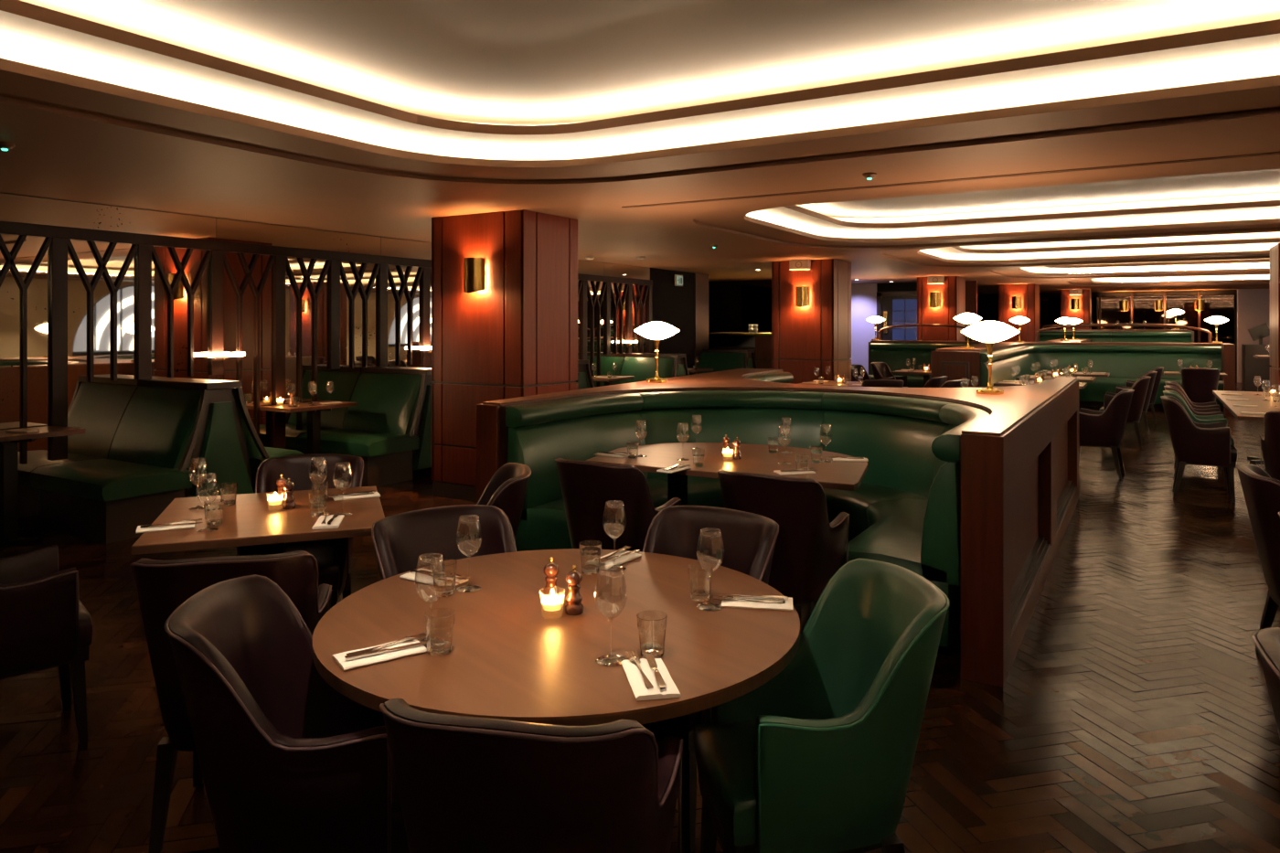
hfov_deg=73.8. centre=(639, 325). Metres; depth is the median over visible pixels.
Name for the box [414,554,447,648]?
wine glass
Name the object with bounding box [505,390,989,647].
banquette
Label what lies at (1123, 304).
wall sconce
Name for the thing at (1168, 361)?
cushion
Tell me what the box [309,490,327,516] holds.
tumbler
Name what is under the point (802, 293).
wall sconce
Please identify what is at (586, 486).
tub chair
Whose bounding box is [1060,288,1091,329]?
pillar
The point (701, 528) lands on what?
bowl
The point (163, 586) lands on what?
tub chair
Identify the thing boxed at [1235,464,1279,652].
tub chair
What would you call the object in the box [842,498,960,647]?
seat cushion
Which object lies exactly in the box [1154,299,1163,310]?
wall sconce
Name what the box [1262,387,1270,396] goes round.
tumbler
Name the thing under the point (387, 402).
cushion
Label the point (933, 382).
tub chair
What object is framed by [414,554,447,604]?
bowl
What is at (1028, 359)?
cushion
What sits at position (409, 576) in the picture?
napkin
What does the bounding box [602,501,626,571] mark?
wine glass
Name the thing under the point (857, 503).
seat cushion
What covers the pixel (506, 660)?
round table
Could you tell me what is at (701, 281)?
trim
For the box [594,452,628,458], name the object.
napkin
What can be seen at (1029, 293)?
pillar
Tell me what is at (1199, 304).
wall sconce
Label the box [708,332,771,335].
countertop
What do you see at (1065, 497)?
grille
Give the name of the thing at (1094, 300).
mirror
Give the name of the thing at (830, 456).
knife
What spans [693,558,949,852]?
tub chair
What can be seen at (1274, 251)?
pillar
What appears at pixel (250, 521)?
square table
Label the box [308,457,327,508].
wine glass
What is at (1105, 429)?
tub chair
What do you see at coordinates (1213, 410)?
tub chair
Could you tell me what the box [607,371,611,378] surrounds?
tumbler
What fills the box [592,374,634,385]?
dining table
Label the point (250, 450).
cushion
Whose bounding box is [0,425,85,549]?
dining table
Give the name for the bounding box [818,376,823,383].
tumbler
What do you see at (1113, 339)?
cushion
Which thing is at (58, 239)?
screen
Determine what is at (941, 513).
cushion
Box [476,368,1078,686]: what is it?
divider
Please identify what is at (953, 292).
pillar
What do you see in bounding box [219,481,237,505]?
tumbler
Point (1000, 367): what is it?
cushion
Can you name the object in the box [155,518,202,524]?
fork
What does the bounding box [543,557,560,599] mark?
pepper mill
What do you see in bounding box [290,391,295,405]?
pepper mill
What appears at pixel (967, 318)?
table lamp
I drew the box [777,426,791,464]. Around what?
wine glass
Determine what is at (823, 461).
wine glass
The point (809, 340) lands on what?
pillar
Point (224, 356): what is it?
wall light
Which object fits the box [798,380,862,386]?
dining table
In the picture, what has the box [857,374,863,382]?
tumbler
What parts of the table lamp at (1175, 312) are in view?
lamp shade, lamp shade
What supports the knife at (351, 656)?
on the napkin at (339, 658)
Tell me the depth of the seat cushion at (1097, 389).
15.51 m
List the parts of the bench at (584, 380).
panel, rail, curved trim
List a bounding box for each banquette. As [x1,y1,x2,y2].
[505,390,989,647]
[745,372,1052,383]
[868,342,971,387]
[980,344,1223,406]
[1039,331,1191,342]
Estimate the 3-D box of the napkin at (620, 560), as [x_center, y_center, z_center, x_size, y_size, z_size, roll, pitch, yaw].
[-0.089,0.773,2.823,0.096,0.011,0.196,0,0,34]
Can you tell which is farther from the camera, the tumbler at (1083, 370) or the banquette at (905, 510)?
the tumbler at (1083, 370)
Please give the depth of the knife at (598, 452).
5.09 m
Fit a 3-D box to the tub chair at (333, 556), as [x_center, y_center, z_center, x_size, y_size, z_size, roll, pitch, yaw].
[-1.586,1.087,4.033,0.499,0.885,0.574,0,0,-10]
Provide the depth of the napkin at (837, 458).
4.90 m
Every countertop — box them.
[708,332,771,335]
[708,332,773,369]
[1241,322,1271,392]
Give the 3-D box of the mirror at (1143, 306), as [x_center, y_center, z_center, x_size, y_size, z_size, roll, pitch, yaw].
[14.329,0.255,24.038,0.760,2.150,0.029,0,0,31]
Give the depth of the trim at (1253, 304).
22.77 m
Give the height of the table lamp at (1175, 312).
0.499 m
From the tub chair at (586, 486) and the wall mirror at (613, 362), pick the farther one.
the wall mirror at (613, 362)
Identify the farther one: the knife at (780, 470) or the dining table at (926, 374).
the dining table at (926, 374)
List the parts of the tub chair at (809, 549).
seat rail, leg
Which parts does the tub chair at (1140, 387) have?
leg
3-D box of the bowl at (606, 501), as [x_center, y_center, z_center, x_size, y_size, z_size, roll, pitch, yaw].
[-0.082,0.625,2.736,0.077,0.118,0.077,0,0,-13]
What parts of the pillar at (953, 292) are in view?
veneer panel, veneer panel, veneer panel, veneer panel, veneer panel, veneer panel, veneer panel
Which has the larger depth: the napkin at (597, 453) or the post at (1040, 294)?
the post at (1040, 294)
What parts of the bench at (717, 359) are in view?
rail, curved trim, panel, curved trim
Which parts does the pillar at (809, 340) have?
veneer panel, veneer panel, veneer panel, veneer panel, veneer panel, veneer panel, veneer panel, veneer panel, veneer panel, veneer panel, veneer panel, veneer panel, veneer panel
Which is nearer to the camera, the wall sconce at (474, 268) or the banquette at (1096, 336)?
the wall sconce at (474, 268)
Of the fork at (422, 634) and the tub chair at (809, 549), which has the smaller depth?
the fork at (422, 634)
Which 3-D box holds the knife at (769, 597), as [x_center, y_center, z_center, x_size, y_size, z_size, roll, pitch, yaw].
[0.310,0.763,2.405,0.211,0.007,0.019,0,0,12]
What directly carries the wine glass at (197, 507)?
on the square table at (250, 521)
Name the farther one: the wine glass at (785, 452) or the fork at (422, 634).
the wine glass at (785, 452)
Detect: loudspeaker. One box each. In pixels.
[789,259,810,270]
[927,276,944,284]
[1069,288,1082,295]
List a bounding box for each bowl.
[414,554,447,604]
[456,515,481,556]
[594,565,627,618]
[602,501,626,537]
[696,528,724,572]
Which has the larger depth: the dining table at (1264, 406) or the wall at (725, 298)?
the wall at (725, 298)
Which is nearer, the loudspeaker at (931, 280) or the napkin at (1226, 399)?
the napkin at (1226, 399)
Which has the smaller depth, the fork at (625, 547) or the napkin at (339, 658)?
the napkin at (339, 658)
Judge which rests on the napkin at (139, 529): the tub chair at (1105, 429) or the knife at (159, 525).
the knife at (159, 525)
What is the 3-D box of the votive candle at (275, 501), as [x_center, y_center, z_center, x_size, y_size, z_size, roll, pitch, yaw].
[-1.548,0.744,3.621,0.069,0.071,0.069,0,0,15]
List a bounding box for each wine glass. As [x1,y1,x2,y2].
[188,457,208,510]
[196,472,218,532]
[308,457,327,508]
[332,462,352,516]
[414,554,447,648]
[456,515,481,592]
[594,565,627,666]
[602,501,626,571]
[634,426,647,457]
[676,422,689,460]
[696,528,724,611]
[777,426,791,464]
[779,419,792,453]
[818,425,832,462]
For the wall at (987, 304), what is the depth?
24.38 m
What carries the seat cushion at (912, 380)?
on the banquette at (897, 357)
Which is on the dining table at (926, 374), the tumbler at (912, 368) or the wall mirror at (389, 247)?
the tumbler at (912, 368)
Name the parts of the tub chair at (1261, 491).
leg, seat rail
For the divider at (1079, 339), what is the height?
1.210 m
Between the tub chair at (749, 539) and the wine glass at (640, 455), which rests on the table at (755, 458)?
the wine glass at (640, 455)
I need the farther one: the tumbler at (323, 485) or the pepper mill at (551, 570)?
the tumbler at (323, 485)
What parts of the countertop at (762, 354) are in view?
panel, panel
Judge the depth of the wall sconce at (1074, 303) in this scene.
22.94 m
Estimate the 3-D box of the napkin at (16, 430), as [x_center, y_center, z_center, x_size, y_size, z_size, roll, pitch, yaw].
[-4.418,0.753,6.103,0.196,0.011,0.096,0,0,14]
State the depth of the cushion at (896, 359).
16.59 m
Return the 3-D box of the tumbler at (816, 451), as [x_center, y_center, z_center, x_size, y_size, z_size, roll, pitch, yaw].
[1.004,0.733,4.852,0.072,0.092,0.072,0,0,10]
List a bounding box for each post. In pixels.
[1039,294,1040,329]
[1098,293,1100,329]
[1130,293,1132,329]
[1163,292,1165,330]
[1197,291,1200,342]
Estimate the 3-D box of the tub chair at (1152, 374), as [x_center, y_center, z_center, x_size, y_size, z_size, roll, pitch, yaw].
[7.067,1.087,12.203,0.574,0.885,0.499,0,0,31]
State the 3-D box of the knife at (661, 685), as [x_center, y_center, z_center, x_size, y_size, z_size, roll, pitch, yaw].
[0.033,0.763,1.897,0.019,0.007,0.211,0,0,-8]
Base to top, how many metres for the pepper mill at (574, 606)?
0.129 m
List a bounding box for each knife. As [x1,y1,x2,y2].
[140,522,202,528]
[327,490,375,496]
[327,512,339,524]
[344,640,426,661]
[410,569,459,584]
[597,451,625,455]
[599,549,639,564]
[646,652,665,690]
[666,464,690,469]
[713,594,788,600]
[779,469,817,471]
[830,456,864,458]
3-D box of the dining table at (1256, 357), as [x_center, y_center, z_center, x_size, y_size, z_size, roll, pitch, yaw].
[12.281,1.055,15.963,1.250,0.950,0.800,0,0,31]
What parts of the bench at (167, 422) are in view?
board, rail, curved trim, panel, curved trim, board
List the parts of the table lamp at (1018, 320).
lamp shade, stem, lamp shade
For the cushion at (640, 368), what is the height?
0.585 m
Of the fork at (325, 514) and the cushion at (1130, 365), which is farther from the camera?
the cushion at (1130, 365)
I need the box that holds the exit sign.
[674,274,682,286]
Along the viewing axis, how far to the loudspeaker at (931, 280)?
16.77 m
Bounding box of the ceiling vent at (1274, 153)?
[621,151,1279,208]
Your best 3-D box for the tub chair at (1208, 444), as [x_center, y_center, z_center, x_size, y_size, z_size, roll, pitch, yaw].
[5.010,1.087,7.666,0.574,0.885,0.499,0,0,31]
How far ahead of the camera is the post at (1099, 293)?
24.61 m
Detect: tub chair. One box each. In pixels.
[0,544,92,744]
[130,550,331,852]
[163,574,409,852]
[236,453,363,607]
[371,504,516,580]
[379,697,683,852]
[476,462,531,542]
[554,458,681,552]
[640,505,778,852]
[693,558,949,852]
[716,469,849,631]
[851,363,884,381]
[861,379,904,387]
[870,362,907,387]
[923,375,947,387]
[940,379,970,387]
[1078,388,1134,479]
[1098,375,1151,447]
[1114,371,1157,434]
[1125,366,1163,424]
[1160,395,1237,502]
[1162,390,1234,481]
[1163,384,1224,470]
[1164,381,1219,458]
[1181,368,1219,403]
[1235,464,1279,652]
[1252,627,1279,736]
[1259,410,1279,480]
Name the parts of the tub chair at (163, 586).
leg, seat rail, leg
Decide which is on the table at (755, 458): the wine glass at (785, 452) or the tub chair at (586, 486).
the wine glass at (785, 452)
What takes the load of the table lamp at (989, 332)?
on the divider at (1019, 463)
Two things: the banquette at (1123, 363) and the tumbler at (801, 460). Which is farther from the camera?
the banquette at (1123, 363)
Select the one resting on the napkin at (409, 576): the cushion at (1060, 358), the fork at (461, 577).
the fork at (461, 577)
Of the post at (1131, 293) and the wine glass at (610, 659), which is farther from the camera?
the post at (1131, 293)
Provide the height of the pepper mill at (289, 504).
0.129 m
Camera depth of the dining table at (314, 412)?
8.15 m
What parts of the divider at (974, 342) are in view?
post, hooped rail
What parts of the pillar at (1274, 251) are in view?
veneer panel, veneer panel, veneer panel, veneer panel, veneer panel, veneer panel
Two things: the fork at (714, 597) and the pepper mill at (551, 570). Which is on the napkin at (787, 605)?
the fork at (714, 597)
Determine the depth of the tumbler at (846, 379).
11.16 m
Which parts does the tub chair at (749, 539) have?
seat rail, seat, leg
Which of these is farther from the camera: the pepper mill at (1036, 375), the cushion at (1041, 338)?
the cushion at (1041, 338)
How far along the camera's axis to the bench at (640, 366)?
13.35 m
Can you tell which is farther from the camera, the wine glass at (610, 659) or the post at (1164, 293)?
the post at (1164, 293)
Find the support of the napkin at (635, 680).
on the round table at (506, 660)
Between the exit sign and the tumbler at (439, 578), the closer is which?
the tumbler at (439, 578)
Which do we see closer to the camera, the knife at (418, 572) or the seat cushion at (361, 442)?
the knife at (418, 572)
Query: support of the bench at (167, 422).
on the floor
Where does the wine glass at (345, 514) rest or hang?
on the square table at (250, 521)
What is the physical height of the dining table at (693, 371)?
0.770 m
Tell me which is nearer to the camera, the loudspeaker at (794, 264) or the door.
the loudspeaker at (794, 264)
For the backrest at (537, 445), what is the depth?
5.31 m
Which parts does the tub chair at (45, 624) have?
seat rail, leg, leg, seat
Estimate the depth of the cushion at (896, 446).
5.67 m
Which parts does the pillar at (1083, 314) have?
veneer panel, veneer panel, veneer panel, veneer panel, veneer panel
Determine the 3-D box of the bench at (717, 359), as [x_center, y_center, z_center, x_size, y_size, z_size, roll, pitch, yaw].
[1.595,0.988,15.744,1.010,1.085,1.666,0,0,31]
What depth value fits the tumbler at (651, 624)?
2.00 m
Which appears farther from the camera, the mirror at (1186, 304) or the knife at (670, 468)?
the mirror at (1186, 304)
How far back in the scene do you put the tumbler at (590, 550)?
2.67 m
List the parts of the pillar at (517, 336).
veneer panel, veneer panel, veneer panel, veneer panel, veneer panel, veneer panel, veneer panel, veneer panel, veneer panel, veneer panel, veneer panel, veneer panel, veneer panel, veneer panel, veneer panel, veneer panel, veneer panel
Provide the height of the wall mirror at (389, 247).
2.396 m
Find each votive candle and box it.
[266,491,284,510]
[539,586,565,618]
[722,447,733,457]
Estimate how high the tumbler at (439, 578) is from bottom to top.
0.092 m
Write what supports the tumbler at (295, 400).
on the dining table at (314, 412)
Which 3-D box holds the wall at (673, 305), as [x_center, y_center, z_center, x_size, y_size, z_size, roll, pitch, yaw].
[-3.996,0.030,7.650,0.300,3.000,19.050,0,0,31]
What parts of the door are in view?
push plate, pane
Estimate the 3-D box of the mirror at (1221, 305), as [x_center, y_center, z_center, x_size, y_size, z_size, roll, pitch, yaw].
[15.704,0.255,23.218,0.760,2.150,0.029,0,0,31]
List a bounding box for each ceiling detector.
[0,141,14,150]
[862,172,876,179]
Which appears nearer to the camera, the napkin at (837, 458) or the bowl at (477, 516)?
the bowl at (477, 516)
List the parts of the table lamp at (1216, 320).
stem, lamp shade, lamp shade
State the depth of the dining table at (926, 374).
14.41 m
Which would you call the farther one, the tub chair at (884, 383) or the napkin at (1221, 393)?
the tub chair at (884, 383)
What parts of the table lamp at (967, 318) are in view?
lamp shade, lamp shade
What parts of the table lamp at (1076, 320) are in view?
lamp shade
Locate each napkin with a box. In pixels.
[5,428,39,432]
[135,521,195,533]
[311,514,344,529]
[319,401,341,404]
[331,639,426,671]
[332,491,380,501]
[399,568,469,586]
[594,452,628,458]
[599,550,641,569]
[620,658,681,701]
[656,465,691,473]
[721,594,792,610]
[773,469,815,475]
[832,457,868,461]
[1220,393,1242,394]
[1226,398,1249,400]
[1232,404,1258,406]
[1239,411,1266,414]
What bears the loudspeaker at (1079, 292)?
attached to the pillar at (1083, 314)
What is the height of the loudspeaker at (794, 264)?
0.150 m
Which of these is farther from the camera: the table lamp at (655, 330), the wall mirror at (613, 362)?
the wall mirror at (613, 362)
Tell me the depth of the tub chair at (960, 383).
10.14 m
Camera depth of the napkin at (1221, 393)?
9.58 m
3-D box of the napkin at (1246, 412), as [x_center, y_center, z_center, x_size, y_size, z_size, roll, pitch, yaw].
[5.424,0.773,7.536,0.196,0.011,0.096,0,0,31]
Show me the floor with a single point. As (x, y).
(1133, 712)
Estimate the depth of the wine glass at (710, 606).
2.36 m
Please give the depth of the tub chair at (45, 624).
3.05 m
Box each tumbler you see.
[203,499,223,526]
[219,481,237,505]
[291,396,299,406]
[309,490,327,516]
[311,479,328,501]
[424,608,455,656]
[431,558,457,597]
[579,540,601,575]
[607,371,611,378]
[626,441,639,458]
[636,610,667,658]
[687,563,713,601]
[692,448,704,467]
[768,437,778,453]
[794,454,809,471]
[810,445,822,463]
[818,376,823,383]
[843,377,849,384]
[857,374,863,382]
[909,365,914,372]
[1019,376,1024,383]
[1024,374,1030,381]
[1066,372,1071,377]
[1081,368,1087,373]
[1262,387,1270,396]
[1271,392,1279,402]
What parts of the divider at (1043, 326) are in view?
hooped rail, post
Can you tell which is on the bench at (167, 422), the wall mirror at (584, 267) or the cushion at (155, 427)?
the cushion at (155, 427)
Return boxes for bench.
[30,377,304,543]
[297,366,434,487]
[576,359,594,389]
[618,352,689,383]
[697,349,757,373]
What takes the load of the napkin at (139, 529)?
on the square table at (250, 521)
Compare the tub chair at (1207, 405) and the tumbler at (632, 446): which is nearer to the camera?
the tumbler at (632, 446)
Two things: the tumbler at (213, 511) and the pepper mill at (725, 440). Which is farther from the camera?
the pepper mill at (725, 440)
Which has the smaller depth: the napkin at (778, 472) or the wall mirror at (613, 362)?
the napkin at (778, 472)
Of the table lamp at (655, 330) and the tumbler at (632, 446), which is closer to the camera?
the tumbler at (632, 446)
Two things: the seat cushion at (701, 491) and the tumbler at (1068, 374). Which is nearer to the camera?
the seat cushion at (701, 491)
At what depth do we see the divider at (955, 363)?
14.41 m
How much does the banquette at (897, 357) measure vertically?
0.987 m
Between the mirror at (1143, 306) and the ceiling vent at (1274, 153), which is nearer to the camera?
the ceiling vent at (1274, 153)
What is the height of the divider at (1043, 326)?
1.582 m
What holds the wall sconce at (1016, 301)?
attached to the pillar at (1029, 293)
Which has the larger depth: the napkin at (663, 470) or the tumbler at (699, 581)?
the napkin at (663, 470)
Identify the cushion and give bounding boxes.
[30,458,191,501]
[108,385,201,469]
[234,388,261,458]
[248,447,304,473]
[297,428,419,457]
[343,373,422,435]
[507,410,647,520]
[515,478,667,551]
[585,363,590,388]
[618,356,674,383]
[648,475,724,507]
[820,409,949,498]
[822,481,927,543]
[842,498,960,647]
[868,374,931,387]
[869,349,936,376]
[920,424,960,586]
[980,358,1011,386]
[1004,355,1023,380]
[1017,352,1047,381]
[1039,336,1110,341]
[1043,352,1089,372]
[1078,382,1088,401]
[1088,377,1137,402]
[1089,352,1148,378]
[1110,337,1191,342]
[1148,352,1221,380]
[1154,379,1223,406]
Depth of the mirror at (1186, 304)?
23.59 m
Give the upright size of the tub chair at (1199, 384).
0.885 m
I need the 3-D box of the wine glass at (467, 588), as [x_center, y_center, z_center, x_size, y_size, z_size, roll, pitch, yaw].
[-0.506,0.673,2.527,0.077,0.213,0.077,0,0,6]
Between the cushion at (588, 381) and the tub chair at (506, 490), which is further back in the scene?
the cushion at (588, 381)
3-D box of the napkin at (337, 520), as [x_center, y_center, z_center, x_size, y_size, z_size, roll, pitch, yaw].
[-1.228,0.773,3.365,0.096,0.011,0.196,0,0,-13]
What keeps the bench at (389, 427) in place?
on the floor
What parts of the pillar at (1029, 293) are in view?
veneer panel, veneer panel, veneer panel, veneer panel, veneer panel, veneer panel, veneer panel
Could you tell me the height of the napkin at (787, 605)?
0.011 m
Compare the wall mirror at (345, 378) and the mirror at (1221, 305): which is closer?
the wall mirror at (345, 378)
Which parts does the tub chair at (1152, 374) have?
leg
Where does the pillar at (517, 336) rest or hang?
on the floor
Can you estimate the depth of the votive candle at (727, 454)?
4.94 m
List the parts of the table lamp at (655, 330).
stem, lamp shade, lamp shade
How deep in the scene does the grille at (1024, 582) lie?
4.60 m
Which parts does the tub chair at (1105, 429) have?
seat rail, leg, leg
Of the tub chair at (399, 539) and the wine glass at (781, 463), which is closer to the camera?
the tub chair at (399, 539)
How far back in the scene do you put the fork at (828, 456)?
4.92 m
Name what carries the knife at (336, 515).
on the napkin at (337, 520)
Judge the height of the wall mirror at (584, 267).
2.396 m
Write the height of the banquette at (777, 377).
0.947 m
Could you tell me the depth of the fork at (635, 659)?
1.90 m
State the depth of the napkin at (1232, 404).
8.20 m
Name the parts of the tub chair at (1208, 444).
leg, leg, seat rail, leg, leg, seat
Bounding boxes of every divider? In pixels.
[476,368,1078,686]
[868,323,984,374]
[931,323,1234,415]
[1040,323,1194,342]
[1045,338,1091,341]
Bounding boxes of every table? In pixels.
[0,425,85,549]
[131,485,384,554]
[260,400,357,454]
[312,548,799,725]
[585,442,868,616]
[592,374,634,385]
[687,367,713,374]
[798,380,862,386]
[891,369,931,386]
[993,380,1087,389]
[1015,374,1096,382]
[1034,371,1109,377]
[1163,371,1227,376]
[1212,390,1279,463]
[1253,355,1269,358]
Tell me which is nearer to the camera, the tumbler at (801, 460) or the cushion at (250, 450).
the tumbler at (801, 460)
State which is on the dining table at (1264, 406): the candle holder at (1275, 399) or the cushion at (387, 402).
the candle holder at (1275, 399)
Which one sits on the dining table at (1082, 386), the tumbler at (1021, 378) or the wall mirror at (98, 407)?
the tumbler at (1021, 378)
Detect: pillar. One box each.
[431,209,577,501]
[771,258,851,383]
[917,276,965,341]
[998,283,1039,341]
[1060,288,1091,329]
[1269,243,1279,392]
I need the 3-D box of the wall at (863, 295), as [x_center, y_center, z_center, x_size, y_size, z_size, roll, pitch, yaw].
[5.252,0.030,19.746,4.800,3.000,0.100,0,0,31]
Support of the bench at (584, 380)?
on the floor
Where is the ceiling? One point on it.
(378, 118)
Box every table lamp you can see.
[632,320,680,383]
[865,315,885,340]
[953,312,981,349]
[959,320,1021,394]
[1008,316,1030,342]
[1055,317,1074,341]
[1069,317,1082,340]
[1165,309,1184,330]
[1205,315,1228,343]
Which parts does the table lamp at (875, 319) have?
lamp shade, lamp shade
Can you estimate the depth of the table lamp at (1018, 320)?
15.93 m
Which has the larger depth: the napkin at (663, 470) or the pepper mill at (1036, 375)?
the pepper mill at (1036, 375)
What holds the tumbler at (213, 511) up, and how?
on the square table at (250, 521)
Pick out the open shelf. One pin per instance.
(719, 347)
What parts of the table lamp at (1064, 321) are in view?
lamp shade, lamp shade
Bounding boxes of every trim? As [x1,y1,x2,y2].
[694,273,708,373]
[1237,288,1269,382]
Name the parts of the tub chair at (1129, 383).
leg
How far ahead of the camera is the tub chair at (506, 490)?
3.70 m
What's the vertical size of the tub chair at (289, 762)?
0.885 m
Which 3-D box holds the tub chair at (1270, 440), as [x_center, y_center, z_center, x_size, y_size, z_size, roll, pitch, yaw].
[5.130,1.087,6.614,0.499,0.885,0.574,0,0,31]
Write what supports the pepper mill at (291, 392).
on the dining table at (314, 412)
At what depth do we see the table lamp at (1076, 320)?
19.13 m
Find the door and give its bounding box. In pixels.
[876,290,917,341]
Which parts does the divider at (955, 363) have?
inset panel, recessed panel, panel, hooped rail, post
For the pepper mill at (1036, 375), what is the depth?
11.59 m
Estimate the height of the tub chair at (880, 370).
0.885 m
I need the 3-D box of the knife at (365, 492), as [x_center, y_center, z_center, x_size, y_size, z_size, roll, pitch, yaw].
[-1.313,0.763,3.877,0.211,0.007,0.019,0,0,-24]
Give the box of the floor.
[0,382,1279,852]
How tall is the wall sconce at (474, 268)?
0.305 m
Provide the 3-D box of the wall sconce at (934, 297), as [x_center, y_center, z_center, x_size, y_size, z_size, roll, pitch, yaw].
[5.821,-0.502,16.834,0.216,0.305,0.110,0,0,31]
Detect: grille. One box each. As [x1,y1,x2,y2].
[1011,536,1049,631]
[1056,480,1076,529]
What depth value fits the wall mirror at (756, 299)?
18.26 m
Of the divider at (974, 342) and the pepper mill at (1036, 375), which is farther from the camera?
the divider at (974, 342)
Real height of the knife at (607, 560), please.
0.007 m
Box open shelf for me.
[710,346,755,349]
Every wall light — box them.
[204,352,245,360]
[417,346,431,352]
[622,341,637,344]
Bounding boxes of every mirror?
[0,192,216,518]
[216,218,380,452]
[380,236,431,367]
[577,259,604,387]
[604,262,650,384]
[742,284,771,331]
[1040,298,1060,329]
[1091,297,1098,329]
[1100,296,1130,329]
[1132,296,1163,330]
[1165,295,1197,342]
[1200,295,1234,344]
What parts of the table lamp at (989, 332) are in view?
lamp shade, lamp shade, stem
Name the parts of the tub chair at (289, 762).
seat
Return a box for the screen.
[0,220,652,464]
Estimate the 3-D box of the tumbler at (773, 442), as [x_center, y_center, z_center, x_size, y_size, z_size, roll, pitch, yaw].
[0.819,0.733,5.236,0.072,0.092,0.072,0,0,23]
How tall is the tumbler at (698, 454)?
0.092 m
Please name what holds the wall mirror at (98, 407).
attached to the wall at (673, 305)
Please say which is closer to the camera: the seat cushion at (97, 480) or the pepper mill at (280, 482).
the pepper mill at (280, 482)
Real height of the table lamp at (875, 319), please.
0.499 m
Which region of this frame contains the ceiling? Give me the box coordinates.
[0,0,1279,294]
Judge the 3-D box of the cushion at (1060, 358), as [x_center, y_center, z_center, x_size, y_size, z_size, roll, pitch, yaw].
[8.049,0.767,16.127,0.907,0.545,0.261,0,0,4]
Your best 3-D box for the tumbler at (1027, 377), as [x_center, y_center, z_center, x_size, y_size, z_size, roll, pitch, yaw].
[5.411,0.733,11.918,0.072,0.092,0.072,0,0,31]
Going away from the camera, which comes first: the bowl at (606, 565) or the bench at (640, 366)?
the bowl at (606, 565)
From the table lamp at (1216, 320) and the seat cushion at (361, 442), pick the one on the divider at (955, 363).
the table lamp at (1216, 320)
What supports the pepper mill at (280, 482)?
on the square table at (250, 521)
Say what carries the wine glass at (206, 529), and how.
on the square table at (250, 521)
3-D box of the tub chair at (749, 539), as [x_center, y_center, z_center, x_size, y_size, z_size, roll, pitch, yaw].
[0.150,1.087,2.800,0.499,0.885,0.574,0,0,38]
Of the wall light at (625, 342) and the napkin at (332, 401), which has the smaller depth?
the napkin at (332, 401)
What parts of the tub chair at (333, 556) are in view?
seat, leg, seat rail, leg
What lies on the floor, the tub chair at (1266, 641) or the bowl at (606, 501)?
the tub chair at (1266, 641)
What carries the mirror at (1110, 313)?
attached to the wall at (987, 304)
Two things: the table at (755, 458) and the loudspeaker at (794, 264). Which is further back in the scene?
the loudspeaker at (794, 264)
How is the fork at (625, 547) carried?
on the napkin at (620, 560)
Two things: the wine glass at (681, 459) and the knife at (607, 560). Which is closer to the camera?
the knife at (607, 560)
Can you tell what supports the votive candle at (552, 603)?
on the round table at (506, 660)
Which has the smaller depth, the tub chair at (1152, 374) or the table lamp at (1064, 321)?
the tub chair at (1152, 374)
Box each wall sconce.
[463,257,485,293]
[795,286,809,307]
[929,292,940,307]
[1011,296,1021,309]
[1070,298,1079,309]
[1119,300,1128,310]
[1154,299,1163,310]
[1194,299,1204,310]
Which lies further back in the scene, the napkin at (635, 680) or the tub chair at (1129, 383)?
the tub chair at (1129, 383)
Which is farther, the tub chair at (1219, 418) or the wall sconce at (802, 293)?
the wall sconce at (802, 293)
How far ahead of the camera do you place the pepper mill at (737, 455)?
4.97 m
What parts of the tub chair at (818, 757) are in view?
leg, seat, seat rail, leg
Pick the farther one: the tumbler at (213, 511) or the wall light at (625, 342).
the wall light at (625, 342)
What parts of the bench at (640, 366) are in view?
rail, curved trim, panel, curved trim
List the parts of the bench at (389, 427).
board, rail, curved trim, panel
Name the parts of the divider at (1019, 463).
post, post, recessed panel, rail, rail, recessed panel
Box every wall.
[1,192,694,531]
[708,279,771,351]
[849,280,977,373]
[977,289,1237,382]
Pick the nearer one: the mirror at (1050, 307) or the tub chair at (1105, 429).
the tub chair at (1105, 429)
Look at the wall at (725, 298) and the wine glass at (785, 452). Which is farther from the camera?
the wall at (725, 298)
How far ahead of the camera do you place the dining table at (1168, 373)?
13.86 m
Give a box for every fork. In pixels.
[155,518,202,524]
[320,512,330,523]
[328,492,373,497]
[345,632,426,655]
[419,569,470,579]
[600,545,631,560]
[625,650,653,689]
[713,596,784,603]
[828,456,863,458]
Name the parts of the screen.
lattice panel, post, lattice panel, post, lattice panel, post, lattice panel, post, lattice panel, rail, post, lattice panel, post, lattice panel, post, lattice panel, post, lattice panel, post, lattice panel, post, lattice panel, post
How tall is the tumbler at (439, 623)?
0.092 m
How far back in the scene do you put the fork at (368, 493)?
3.83 m
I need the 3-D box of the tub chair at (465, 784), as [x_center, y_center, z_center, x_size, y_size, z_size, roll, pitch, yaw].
[-0.188,1.087,1.649,0.499,0.885,0.574,0,0,11]
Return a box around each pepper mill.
[276,474,287,504]
[282,478,295,509]
[288,390,292,404]
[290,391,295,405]
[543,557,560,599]
[565,565,583,615]
[721,434,729,457]
[732,437,741,459]
[1034,373,1038,383]

